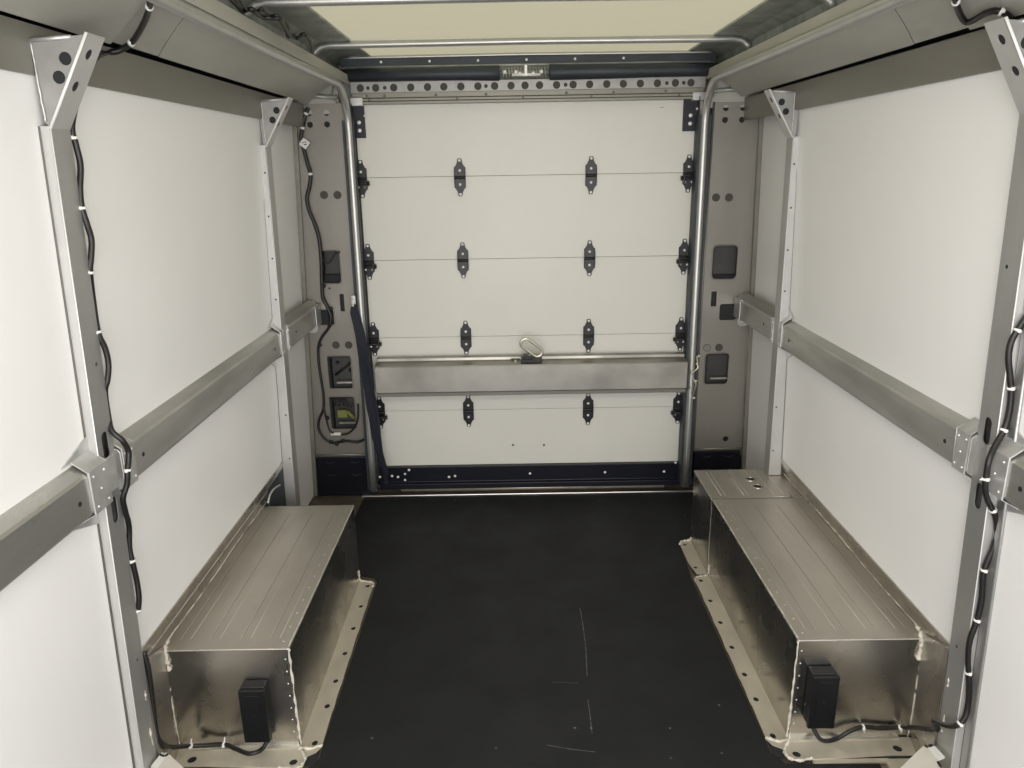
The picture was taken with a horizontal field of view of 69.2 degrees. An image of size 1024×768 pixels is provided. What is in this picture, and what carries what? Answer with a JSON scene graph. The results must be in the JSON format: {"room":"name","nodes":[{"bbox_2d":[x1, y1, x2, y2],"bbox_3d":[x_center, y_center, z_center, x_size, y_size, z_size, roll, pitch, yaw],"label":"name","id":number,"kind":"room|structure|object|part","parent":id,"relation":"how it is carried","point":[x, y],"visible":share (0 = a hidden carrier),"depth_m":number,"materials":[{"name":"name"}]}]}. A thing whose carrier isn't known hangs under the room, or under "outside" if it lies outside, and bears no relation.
{"room":"vehicle interior","nodes":[
{"label":"vehicle interior","id":0,"kind":"room"},
{"bbox_2d":[0,69,313,767],"bbox_3d":[-0.911,0.285,1.346,0.124,1.740,4.230,-1,16,0],"label":"wall","id":1,"kind":"structure","parent":0,"point":[174,194],"depth_m":1.70,"materials":[{"name":"white plastic"}]},
{"bbox_2d":[0,0,146,43],"bbox_3d":[-0.762,-0.386,0.301,0.154,0.076,2.600,-1,16,0],"label":"trim","id":2,"kind":"structure","parent":1,"relation":"attached to","point":[106,19],"depth_m":1.38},
{"bbox_2d":[29,32,156,767],"bbox_3d":[-0.828,0.207,1.593,0.178,1.750,0.072,-1,16,0],"label":"wall post","id":3,"kind":"object","parent":1,"relation":"attached to","point":[64,65],"visible":0.88,"depth_m":1.48,"materials":[{"name":"grey metal"}]},
{"bbox_3d":[-0.807,-0.546,1.344,0.107,0.157,0.002,-1,16,0],"label":"gusset plate","id":4,"kind":"part","parent":3,"relation":"part of","materials":[{"name":"metal"}]},
{"bbox_2d":[70,1,268,755],"bbox_3d":[-0.772,0.110,1.709,0.246,1.823,0.259,-1,16,0],"label":"power cable","id":5,"kind":"object","parent":3,"relation":"attached to","point":[149,7],"visible":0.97,"depth_m":1.59,"materials":[{"name":"black plastic"}]},
{"bbox_2d":[0,11,284,97],"bbox_3d":[-0.891,-0.599,1.071,0.097,0.010,4.200,-1,16,0],"label":"trim","id":6,"kind":"structure","parent":1,"relation":"attached to","point":[112,45],"depth_m":1.92,"materials":[{"name":"black rubber"}]},
{"bbox_2d":[113,4,182,55],"bbox_3d":[-0.767,-0.766,1.581,0.154,0.074,0.372,-1,16,0],"label":"trim","id":7,"kind":"structure","parent":1,"relation":"attached to","point":[161,24],"depth_m":1.61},
{"bbox_2d":[0,15,305,126],"bbox_3d":[-0.870,-0.532,1.101,0.029,0.086,4.220,-1,16,0],"label":"trim","id":8,"kind":"structure","parent":1,"relation":"attached to","point":[125,72],"depth_m":1.77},
{"bbox_2d":[0,300,321,591],"bbox_3d":[-0.880,0.272,1.322,0.079,0.197,4.192,-1,16,0],"label":"rail","id":9,"kind":"object","parent":1,"relation":"attached to","point":[73,500],"visible":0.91,"depth_m":1.62,"materials":[{"name":"metal"}]},
{"bbox_3d":[-0.848,0.189,1.570,0.004,0.077,0.043,-1,16,0],"label":"plate","id":10,"kind":"part","parent":9,"relation":"part of","materials":[{"name":"metal"}]},
{"bbox_2d":[142,462,285,759],"bbox_3d":[-0.903,0.662,2.426,0.073,0.410,1.279,-1,16,0],"label":"kick plate","id":11,"kind":"object","parent":1,"relation":"attached to","point":[274,487],"visible":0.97,"depth_m":2.01,"materials":[{"name":"metal"}]},
{"bbox_3d":[-0.903,0.528,2.884,0.010,0.410,0.185,-1,16,0],"label":"plate","id":12,"kind":"part","parent":11,"relation":"part of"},
{"bbox_2d":[158,18,330,103],"bbox_3d":[-0.770,-0.989,2.346,0.154,0.074,1.535,-1,16,0],"label":"trim","id":13,"kind":"structure","parent":1,"relation":"attached to","point":[191,44],"depth_m":2.10,"materials":[{"name":"grey metal"}]},
{"bbox_2d":[146,0,378,491],"bbox_3d":[-0.660,0.199,1.363,0.056,1.798,3.990,-1,16,0],"label":"door track","id":14,"kind":"object","parent":1,"relation":"attached to","point":[181,8],"visible":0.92,"depth_m":3.07,"materials":[{"name":"metal"}]},
{"bbox_2d":[350,296,388,483],"bbox_3d":[-0.636,0.049,3.333,0.129,0.889,0.054,-1,16,0],"label":"strap","id":15,"kind":"object","parent":14,"relation":"hanging from","point":[370,398],"visible":1,"depth_m":3.30,"materials":[{"name":"fabric"}]},
{"bbox_2d":[260,97,300,505],"bbox_3d":[-0.839,-0.152,2.820,0.179,1.750,0.068,-1,16,0],"label":"wall post","id":16,"kind":"object","parent":1,"relation":"attached to","point":[274,111],"visible":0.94,"depth_m":2.74,"materials":[{"name":"grey metal"}]},
{"bbox_3d":[-0.818,-0.905,2.572,0.107,0.157,0.002,-1,16,0],"label":"gusset plate","id":17,"kind":"part","parent":16,"relation":"part of","materials":[{"name":"metal"}]},
{"bbox_2d":[282,86,337,102],"bbox_3d":[-0.833,-1.190,3.050,0.227,0.072,0.062,-8,18,-22],"label":"trim","id":18,"kind":"structure","parent":1,"relation":"attached to","point":[319,96],"depth_m":3.07,"materials":[{"name":"metal"}]},
{"bbox_2d":[292,85,338,113],"bbox_3d":[-0.866,-1.210,3.085,0.285,0.170,0.004,-1,16,0],"label":"trim","id":19,"kind":"structure","parent":1,"relation":"attached to","point":[328,90],"depth_m":3.09,"materials":[{"name":"grey metal"}]},
{"bbox_2d":[292,103,376,495],"bbox_3d":[-0.826,-0.321,3.360,0.315,1.776,0.075,-1,16,0],"label":"panel","id":20,"kind":"object","parent":1,"relation":"attached to","point":[340,470],"visible":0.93,"depth_m":3.33,"materials":[{"name":"beige paint"}]},
{"bbox_2d":[299,107,363,445],"bbox_3d":[-0.792,-0.429,3.289,0.262,1.500,0.025,-1,16,0],"label":"harness","id":21,"kind":"object","parent":20,"relation":"attached to","point":[304,143],"visible":0.98,"depth_m":3.28,"materials":[{"name":"black plastic"}]},
{"bbox_2d":[229,0,314,53],"bbox_3d":[-0.637,-0.991,2.067,0.101,0.036,0.734,-1,16,0],"label":"wiring","id":22,"kind":"object","parent":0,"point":[272,17],"visible":1,"depth_m":1.94,"materials":[{"name":"black"}]},
{"bbox_2d":[338,61,714,481],"bbox_3d":[0.065,-0.458,3.472,2.220,2.000,0.020,-1,16,0],"label":"wall","id":23,"kind":"structure","parent":0,"point":[347,87],"depth_m":3.28,"materials":[{"name":"metal"}]},
{"bbox_2d":[183,0,349,84],"bbox_3d":[-0.669,-0.665,1.053,0.012,0.036,4.200,-1,16,0],"label":"trim","id":24,"kind":"structure","parent":23,"relation":"attached to","point":[215,8],"depth_m":1.98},
{"bbox_2d":[217,0,370,68],"bbox_3d":[-0.812,-0.737,1.115,0.460,0.096,4.360,-1,16,0],"label":"trim","id":25,"kind":"structure","parent":23,"relation":"attached to","point":[307,20],"depth_m":2.42,"materials":[{"name":"metal"}]},
{"bbox_2d":[351,93,702,489],"bbox_3d":[0.067,-0.359,3.340,1.508,1.773,0.078,-1,16,0],"label":"door","id":26,"kind":"structure","parent":23,"relation":"in","point":[564,227],"depth_m":3.30,"materials":[{"name":"metal"}]},
{"bbox_3d":[0.078,-0.732,3.253,1.460,0.352,0.035,-1,16,0],"label":"panel","id":27,"kind":"part","parent":26,"relation":"part of","materials":[{"name":"metal"}]},
{"bbox_3d":[0.083,-0.394,3.352,1.460,0.349,0.035,-1,16,0],"label":"panel","id":28,"kind":"part","parent":26,"relation":"part of","materials":[{"name":"metal"}]},
{"bbox_3d":[0.089,-0.057,3.451,1.460,0.350,0.035,-1,16,0],"label":"panel","id":29,"kind":"part","parent":26,"relation":"part of","materials":[{"name":"metal"}]},
{"bbox_3d":[0.097,0.436,3.575,1.464,0.113,0.064,-1,16,0],"label":"rail","id":30,"kind":"part","parent":26,"relation":"part of","materials":[{"name":"black metal"}]},
{"bbox_3d":[0.072,-1.059,3.157,1.460,0.328,0.035,-1,16,0],"label":"panel","id":31,"kind":"part","parent":26,"relation":"part of","materials":[{"name":"metal"}]},
{"bbox_3d":[0.094,0.244,3.539,1.460,0.275,0.035,-1,16,0],"label":"panel","id":32,"kind":"part","parent":26,"relation":"part of","materials":[{"name":"metal"}]},
{"bbox_2d":[374,337,687,396],"bbox_3d":[0.085,-0.088,3.349,1.395,0.270,0.097,-1,16,0],"label":"crossbar","id":33,"kind":"object","parent":26,"relation":"attached to","point":[525,374],"visible":1,"depth_m":3.32,"materials":[{"name":"metal"}]},
{"bbox_2d":[362,483,692,497],"bbox_3d":[0.080,0.508,3.612,1.600,0.036,0.123,-1,16,0],"label":"sill","id":34,"kind":"structure","parent":23,"relation":"attached to","point":[651,490],"depth_m":3.56,"materials":[{"name":"silver metal"}]},
{"bbox_2d":[350,76,705,105],"bbox_3d":[0.066,-1.214,3.076,1.472,0.097,0.039,-1,16,0],"label":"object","id":35,"kind":"structure","parent":23,"relation":"attached to","point":[691,88],"depth_m":3.07,"materials":[{"name":"metal"}]},
{"bbox_2d":[340,63,718,81],"bbox_3d":[0.061,-1.278,3.049,1.571,0.062,0.062,-1,16,0],"label":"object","id":36,"kind":"object","parent":23,"relation":"attached to","point":[556,71],"visible":0.98,"depth_m":3.03,"materials":[{"name":"metal"}]},
{"bbox_2d":[401,485,663,491],"bbox_3d":[0.100,0.504,3.623,1.280,0.024,0.024,-1,16,0],"label":"trim","id":37,"kind":"structure","parent":23,"relation":"attached to","point":[645,486],"depth_m":3.61,"materials":[{"name":"metal"}]},
{"bbox_2d":[706,0,875,78],"bbox_3d":[0.817,-0.689,1.052,0.012,0.036,4.200,-1,16,0],"label":"trim","id":38,"kind":"structure","parent":23,"relation":"attached to","point":[848,6],"depth_m":2.11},
{"bbox_2d":[310,0,763,55],"bbox_3d":[0.057,-0.802,1.105,2.220,0.005,4.370,-1,16,0],"label":"ceiling","id":39,"kind":"structure","parent":0,"point":[639,17],"depth_m":2.44,"materials":[{"name":"white plastic"}]},
{"bbox_2d":[339,53,715,68],"bbox_3d":[0.065,-1.332,3.065,1.550,0.038,0.030,-1,16,0],"label":"strip","id":40,"kind":"object","parent":39,"relation":"attached to","point":[677,57],"visible":1,"depth_m":3.06,"materials":[{"name":"metal"}]},
{"bbox_2d":[342,50,715,58],"bbox_3d":[0.070,-1.357,3.067,1.542,0.023,0.013,-1,16,0],"label":"bow","id":41,"kind":"object","parent":39,"relation":"attached to","point":[688,51],"visible":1,"depth_m":3.06,"materials":[{"name":"metal"}]},
{"bbox_2d":[311,34,751,56],"bbox_3d":[0.069,-1.236,2.729,1.628,0.066,0.046,-1,16,0],"label":"bow","id":42,"kind":"object","parent":39,"relation":"attached to","point":[689,38],"visible":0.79,"depth_m":2.70,"materials":[{"name":"metal"}]},
{"bbox_2d":[241,0,836,18],"bbox_3d":[0.072,-1.033,2.028,1.628,0.066,0.046,-1,16,0],"label":"bow","id":43,"kind":"object","parent":39,"relation":"attached to","point":[256,4],"visible":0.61,"depth_m":2.01,"materials":[{"name":"metal"}]},
{"bbox_2d":[302,482,887,767],"bbox_3d":[0.088,1.032,1.887,2.240,0.031,4.842,-1,16,0],"label":"floor","id":44,"kind":"structure","parent":0,"point":[530,630],"depth_m":2.44,"materials":[{"name":"black rubber"}]},
{"bbox_2d":[151,752,182,767],"bbox_3d":[-0.807,0.986,1.799,0.130,0.133,0.119,-1,16,0],"label":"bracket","id":45,"kind":"object","parent":44,"relation":"on","point":[164,760],"visible":1,"depth_m":1.81,"materials":[{"name":"white metal"}]},
{"bbox_2d":[164,505,373,767],"bbox_3d":[-0.719,0.744,2.282,0.405,0.339,1.067,-1,16,0],"label":"box","id":46,"kind":"object","parent":44,"relation":"on","point":[287,606],"visible":0.95,"depth_m":2.09,"materials":[{"name":"metal"}]},
{"bbox_2d":[238,680,273,742],"bbox_3d":[-0.672,0.871,1.960,0.070,0.180,0.046,-1,16,0],"label":"control box","id":47,"kind":"object","parent":46,"relation":"attached to","point":[254,698],"visible":1,"depth_m":1.94,"materials":[{"name":"black plastic"}]},
{"bbox_3d":[-0.753,0.574,2.343,0.343,0.006,0.854,-1,16,0],"label":"lid","id":48,"kind":"part","parent":46,"relation":"part of","materials":[{"name":"metal"}]},
{"bbox_2d":[679,469,802,574],"bbox_3d":[0.883,0.535,2.922,0.399,0.318,0.280,-1,16,0],"label":"extension","id":49,"kind":"object","parent":44,"relation":"on","point":[708,485],"visible":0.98,"depth_m":2.89,"materials":[{"name":"metal"}]},
{"bbox_3d":[0.909,0.388,2.884,0.342,0.006,0.270,-1,16,0],"label":"lid","id":50,"kind":"part","parent":49,"relation":"part of","materials":[{"name":"metal"}]},
{"bbox_2d":[694,498,922,767],"bbox_3d":[0.886,0.718,2.281,0.405,0.339,1.067,-1,16,0],"label":"box","id":51,"kind":"object","parent":44,"relation":"on","point":[783,595],"visible":0.95,"depth_m":2.09,"materials":[{"name":"metal"}]},
{"bbox_3d":[0.914,0.546,2.342,0.343,0.006,0.854,-1,16,0],"label":"lid","id":52,"kind":"part","parent":51,"relation":"part of","materials":[{"name":"metal"}]},
{"bbox_2d":[803,666,839,728],"bbox_3d":[0.811,0.832,1.955,0.072,0.178,0.046,-1,16,0],"label":"control box","id":53,"kind":"object","parent":51,"relation":"attached to","point":[822,686],"visible":1,"depth_m":1.94,"materials":[{"name":"black plastic"}]},
{"bbox_2d":[901,744,944,767],"bbox_3d":[0.969,0.972,1.747,0.217,0.134,0.101,-13,20,-35],"label":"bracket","id":54,"kind":"object","parent":44,"relation":"on","point":[927,756],"visible":1,"depth_m":1.78,"materials":[{"name":"white metal"}]},
{"bbox_2d":[746,70,1023,767],"bbox_3d":[1.062,0.253,1.345,0.126,1.740,4.230,-1,16,0],"label":"wall","id":55,"kind":"structure","parent":0,"point":[902,196],"depth_m":1.94,"materials":[{"name":"white plastic"}]},
{"bbox_2d":[691,102,763,488],"bbox_3d":[0.981,-0.344,3.360,0.270,1.764,0.075,-1,16,0],"label":"panel","id":56,"kind":"object","parent":55,"relation":"attached to","point":[736,143],"visible":0.95,"depth_m":3.33,"materials":[{"name":"beige paint"}]},
{"bbox_2d":[713,85,766,96],"bbox_3d":[0.937,-1.219,3.049,0.227,0.072,0.062,6,18,23],"label":"trim","id":57,"kind":"structure","parent":55,"relation":"attached to","point":[729,89],"depth_m":3.07,"materials":[{"name":"metal"}]},
{"bbox_2d":[710,80,779,107],"bbox_3d":[0.969,-1.240,3.084,0.285,0.170,0.004,-1,16,0],"label":"trim","id":58,"kind":"structure","parent":55,"relation":"attached to","point":[726,96],"depth_m":3.09,"materials":[{"name":"grey metal"}]},
{"bbox_2d":[764,89,798,474],"bbox_3d":[0.974,-0.334,2.774,0.167,1.434,0.068,-1,16,0],"label":"wall post","id":59,"kind":"object","parent":55,"relation":"attached to","point":[782,102],"visible":1,"depth_m":2.74,"materials":[{"name":"grey metal"}]},
{"bbox_3d":[0.937,-0.934,2.571,0.107,0.157,0.002,-1,16,0],"label":"gusset plate","id":60,"kind":"part","parent":59,"relation":"part of","materials":[{"name":"metal"}]},
{"bbox_2d":[677,0,913,486],"bbox_3d":[0.817,0.168,1.386,0.058,1.798,4.040,-1,16,0],"label":"door track","id":61,"kind":"object","parent":55,"relation":"attached to","point":[702,135],"visible":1,"depth_m":3.15,"materials":[{"name":"metal"}]},
{"bbox_2d":[721,9,913,95],"bbox_3d":[0.880,-1.016,2.345,0.154,0.074,1.535,-1,16,0],"label":"ceiling side panel","id":62,"kind":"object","parent":55,"relation":"attached to","point":[885,32],"depth_m":2.10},
{"bbox_2d":[781,459,949,751],"bbox_3d":[1.072,0.637,2.427,0.063,0.395,1.280,-1,16,1],"label":"kick plate","id":63,"kind":"object","parent":55,"relation":"attached to","point":[929,691],"visible":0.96,"depth_m":1.95,"materials":[{"name":"metal"}]},
{"bbox_2d":[733,293,1023,514],"bbox_3d":[1.024,0.241,1.321,0.072,0.198,4.192,-1,16,0],"label":"rail","id":64,"kind":"object","parent":55,"relation":"attached to","point":[945,431],"visible":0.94,"depth_m":1.91,"materials":[{"name":"metal"}]},
{"bbox_2d":[744,17,1023,119],"bbox_3d":[0.993,-0.562,1.100,0.029,0.086,4.220,-1,16,0],"label":"trim","id":65,"kind":"structure","parent":55,"relation":"attached to","point":[970,54],"depth_m":1.88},
{"bbox_2d":[768,14,1023,89],"bbox_3d":[1.012,-0.630,1.070,0.097,0.010,4.200,-1,16,0],"label":"trim","id":66,"kind":"structure","parent":55,"relation":"attached to","point":[965,30],"depth_m":2.03,"materials":[{"name":"black rubber"}]},
{"bbox_2d":[895,0,967,43],"bbox_3d":[0.883,-0.793,1.580,0.154,0.074,0.372,-1,16,0],"label":"trim","id":67,"kind":"structure","parent":55,"relation":"attached to","point":[924,20],"depth_m":1.61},
{"bbox_2d":[936,16,1023,767],"bbox_3d":[0.975,0.181,1.578,0.178,1.750,0.101,-1,16,0],"label":"wall post","id":68,"kind":"object","parent":55,"relation":"attached to","point":[1006,35],"visible":0.86,"depth_m":1.56,"materials":[{"name":"grey metal"}]},
{"bbox_2d":[811,0,1023,742],"bbox_3d":[0.917,0.119,1.636,0.265,1.809,0.262,-1,16,0],"label":"power cable","id":69,"kind":"object","parent":68,"relation":"attached to","point":[1003,12],"visible":0.98,"depth_m":1.58,"materials":[{"name":"black plastic"}]},
{"bbox_3d":[0.930,-0.574,1.342,0.107,0.157,0.002,-1,16,0],"label":"gusset plate","id":70,"kind":"part","parent":68,"relation":"part of","materials":[{"name":"metal"}]},
{"bbox_2d":[946,0,1023,29],"bbox_3d":[0.888,-0.412,0.300,0.154,0.076,2.600,-1,16,0],"label":"trim","id":71,"kind":"structure","parent":55,"relation":"attached to","point":[971,8],"depth_m":1.45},
{"bbox_2d":[780,16,1023,87],"bbox_3d":[1.173,0.117,1.378,0.020,2.020,4.370,-1,16,0],"label":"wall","id":72,"kind":"structure","parent":0,"point":[1021,16],"depth_m":2.19,"materials":[{"name":"metal"}]},
{"bbox_2d":[689,0,847,62],"bbox_3d":[0.951,-0.765,1.113,0.414,0.096,4.360,-1,16,0],"label":"trim","id":73,"kind":"structure","parent":72,"relation":"attached to","point":[768,19],"depth_m":2.42,"materials":[{"name":"metal"}]}
]}

